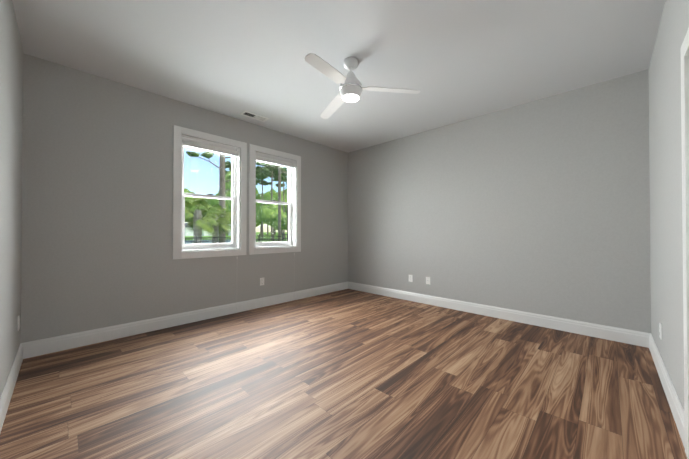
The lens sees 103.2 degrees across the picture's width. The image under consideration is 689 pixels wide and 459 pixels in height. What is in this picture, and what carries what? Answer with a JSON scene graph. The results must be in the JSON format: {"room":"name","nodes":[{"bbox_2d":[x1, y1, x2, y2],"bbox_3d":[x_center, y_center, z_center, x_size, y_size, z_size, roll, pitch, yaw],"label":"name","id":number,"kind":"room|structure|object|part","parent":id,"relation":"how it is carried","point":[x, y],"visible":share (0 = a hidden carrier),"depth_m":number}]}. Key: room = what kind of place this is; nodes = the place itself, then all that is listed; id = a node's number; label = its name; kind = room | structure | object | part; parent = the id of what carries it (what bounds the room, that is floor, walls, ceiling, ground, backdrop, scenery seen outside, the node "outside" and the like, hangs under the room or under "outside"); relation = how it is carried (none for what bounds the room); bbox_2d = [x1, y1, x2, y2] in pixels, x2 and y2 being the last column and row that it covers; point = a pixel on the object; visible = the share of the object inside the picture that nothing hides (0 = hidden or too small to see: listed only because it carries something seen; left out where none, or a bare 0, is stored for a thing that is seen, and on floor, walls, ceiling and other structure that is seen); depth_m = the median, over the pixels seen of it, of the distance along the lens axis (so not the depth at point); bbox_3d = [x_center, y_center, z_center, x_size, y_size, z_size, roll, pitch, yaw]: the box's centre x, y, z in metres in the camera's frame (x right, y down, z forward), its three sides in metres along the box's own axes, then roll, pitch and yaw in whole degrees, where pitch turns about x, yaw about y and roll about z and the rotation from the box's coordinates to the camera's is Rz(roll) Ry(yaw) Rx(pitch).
{"room":"empty bedroom","nodes":[
{"label":"empty bedroom","id":0,"kind":"room"},
{"bbox_2d":[0,0,23,396],"bbox_3d":[-1.475,-0.232,0.976,4.070,2.740,0.150,0,-1,44],"label":"wall","id":1,"kind":"structure","parent":0,"point":[11,100],"depth_m":1.88},
{"bbox_2d":[0,342,27,432],"bbox_3d":[-1.407,1.068,1.014,4.040,0.141,0.016,0,-1,44],"label":"baseboard","id":2,"kind":"structure","parent":1,"relation":"attached to","point":[22,353],"depth_m":1.90},
{"bbox_2d":[21,54,347,342],"bbox_3d":[-1.462,-0.206,4.028,0.150,2.740,4.560,0,-1,44],"label":"wall","id":3,"kind":"structure","parent":0,"point":[97,205],"depth_m":2.96},
{"bbox_2d":[28,282,347,357],"bbox_3d":[-1.402,1.093,3.959,0.016,0.141,4.260,0,-1,44],"label":"baseboard","id":4,"kind":"structure","parent":3,"relation":"attached to","point":[99,335],"depth_m":3.17},
{"bbox_2d":[173,125,246,259],"bbox_3d":[-1.800,-0.452,3.674,0.179,1.621,0.926,0,-1,44],"label":"window","id":5,"kind":"structure","parent":3,"relation":"in","point":[241,225],"depth_m":3.65},
{"bbox_3d":[-1.836,-0.452,3.709,0.078,1.443,0.748,0,-1,44],"label":"left window sash","id":6,"kind":"part","parent":5,"relation":"part of"},
{"bbox_2d":[183,137,238,188],"bbox_3d":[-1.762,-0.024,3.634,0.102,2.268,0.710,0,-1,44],"label":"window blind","id":7,"kind":"object","parent":5,"relation":"attached to","point":[206,146],"visible":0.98,"depth_m":3.61},
{"bbox_2d":[249,144,300,254],"bbox_3d":[-1.126,-0.446,4.372,0.179,1.621,0.926,0,-1,44],"label":"window","id":8,"kind":"structure","parent":3,"relation":"in","point":[296,205],"depth_m":4.41},
{"bbox_3d":[-1.162,-0.446,4.407,0.078,1.443,0.748,0,-1,44],"label":"right window sash","id":9,"kind":"part","parent":8,"relation":"part of"},
{"bbox_2d":[256,153,294,254],"bbox_3d":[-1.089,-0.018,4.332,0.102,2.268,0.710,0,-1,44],"label":"window blind","id":10,"kind":"object","parent":8,"relation":"attached to","point":[273,160],"visible":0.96,"depth_m":4.32},
{"bbox_2d":[12,0,665,152],"bbox_3d":[0.056,-1.648,2.575,4.370,0.120,4.560,0,-1,44],"label":"ceiling","id":11,"kind":"structure","parent":0,"point":[454,61],"depth_m":2.43},
{"bbox_2d":[240,111,268,121],"bbox_3d":[-1.245,-1.571,3.789,0.155,0.013,0.360,0,-1,44],"label":"ceiling vent","id":12,"kind":"object","parent":11,"relation":"in","point":[253,116],"visible":1,"depth_m":3.78},
{"bbox_2d":[304,53,419,118],"bbox_3d":[-0.049,-1.409,2.549,1.109,0.358,1.084,0,-1,44],"label":"ceiling fan","id":13,"kind":"object","parent":11,"relation":"hanging from","point":[351,87],"visible":1,"depth_m":2.51},
{"bbox_2d":[0,289,686,458],"bbox_3d":[0.056,1.212,2.550,4.370,0.120,4.560,0,-1,44],"label":"floor","id":14,"kind":"structure","parent":0,"point":[348,374],"depth_m":1.93},
{"bbox_2d":[348,69,650,332],"bbox_3d":[1.588,-0.205,4.149,4.070,2.740,0.150,0,-1,44],"label":"wall","id":15,"kind":"structure","parent":0,"point":[541,206],"depth_m":3.41},
{"bbox_2d":[348,281,647,347],"bbox_3d":[1.541,1.094,4.067,4.040,0.141,0.016,0,-1,44],"label":"baseboard","id":16,"kind":"structure","parent":15,"relation":"attached to","point":[622,335],"depth_m":3.40},
{"bbox_2d":[649,0,688,409],"bbox_3d":[1.592,-0.231,1.079,0.200,2.740,4.560,0,-1,44],"label":"wall","id":17,"kind":"structure","parent":0,"point":[666,240],"depth_m":1.87},
{"bbox_2d":[659,323,661,339],"bbox_3d":[2.496,0.798,2.158,0.009,0.115,0.070,0,-1,44],"label":"outlet","id":18,"kind":"object","parent":17,"relation":"attached to","point":[660,330],"visible":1,"depth_m":2.14},
{"bbox_2d":[644,332,684,447],"bbox_3d":[2.369,1.077,2.028,0.016,0.141,1.740,0,-1,44],"label":"baseboard","id":19,"kind":"structure","parent":17,"relation":"attached to","point":[676,408],"depth_m":1.80},
{"bbox_2d":[680,28,688,458],"bbox_3d":[1.476,0.092,1.006,0.169,2.093,0.983,0,-1,44],"label":"door frame","id":20,"kind":"structure","parent":17,"relation":"attached to","point":[684,49],"depth_m":1.36},
{"label":"outside","id":21,"kind":"structure","parent":0,"visible":0},
{"bbox_2d":[186,239,256,243],"bbox_3d":[-36.879,2.183,35.244,55.500,0.500,120.000,0,-1,44],"label":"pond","id":22,"kind":"structure","parent":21,"point":[210,242],"depth_m":48.50},
{"bbox_2d":[185,232,286,239],"bbox_3d":[-108.588,2.669,222.639,342.000,1.650,670.000,0,-1,44],"label":"lawn","id":23,"kind":"structure","parent":21,"point":[257,233],"depth_m":93.44},
{"bbox_2d":[185,223,218,235],"bbox_3d":[-53.330,-0.100,101.210,7.491,5.000,12.545,0,-1,44],"label":"house","id":24,"kind":"structure","parent":23,"relation":"on","point":[203,233]},
{"bbox_2d":[184,151,288,242],"bbox_3d":[-21.475,-11.762,112.669,155.722,28.931,123.795,0,-1,44],"label":"woodland","id":25,"kind":"object","parent":23,"relation":"on","point":[280,195],"depth_m":43.78},
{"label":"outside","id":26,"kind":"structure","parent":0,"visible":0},
{"bbox_2d":[257,237,286,241],"bbox_3d":[6.007,2.215,56.389,61.830,0.600,170.000,0,-1,44],"label":"lawn","id":27,"kind":"structure","parent":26,"point":[271,240],"depth_m":47.76},
{"bbox_2d":[185,197,231,243],"bbox_3d":[-6.670,0.061,13.056,2.625,3.163,3.015,0,-1,44],"label":"tree","id":28,"kind":"object","parent":27,"relation":"on","point":[207,222],"depth_m":12.39},
{"bbox_2d":[185,233,288,243],"bbox_3d":[-2.258,0.831,12.948,3.167,1.420,44.062,0,-1,44],"label":"fence","id":29,"kind":"object","parent":27,"relation":"on","point":[259,239],"depth_m":11.32}
]}

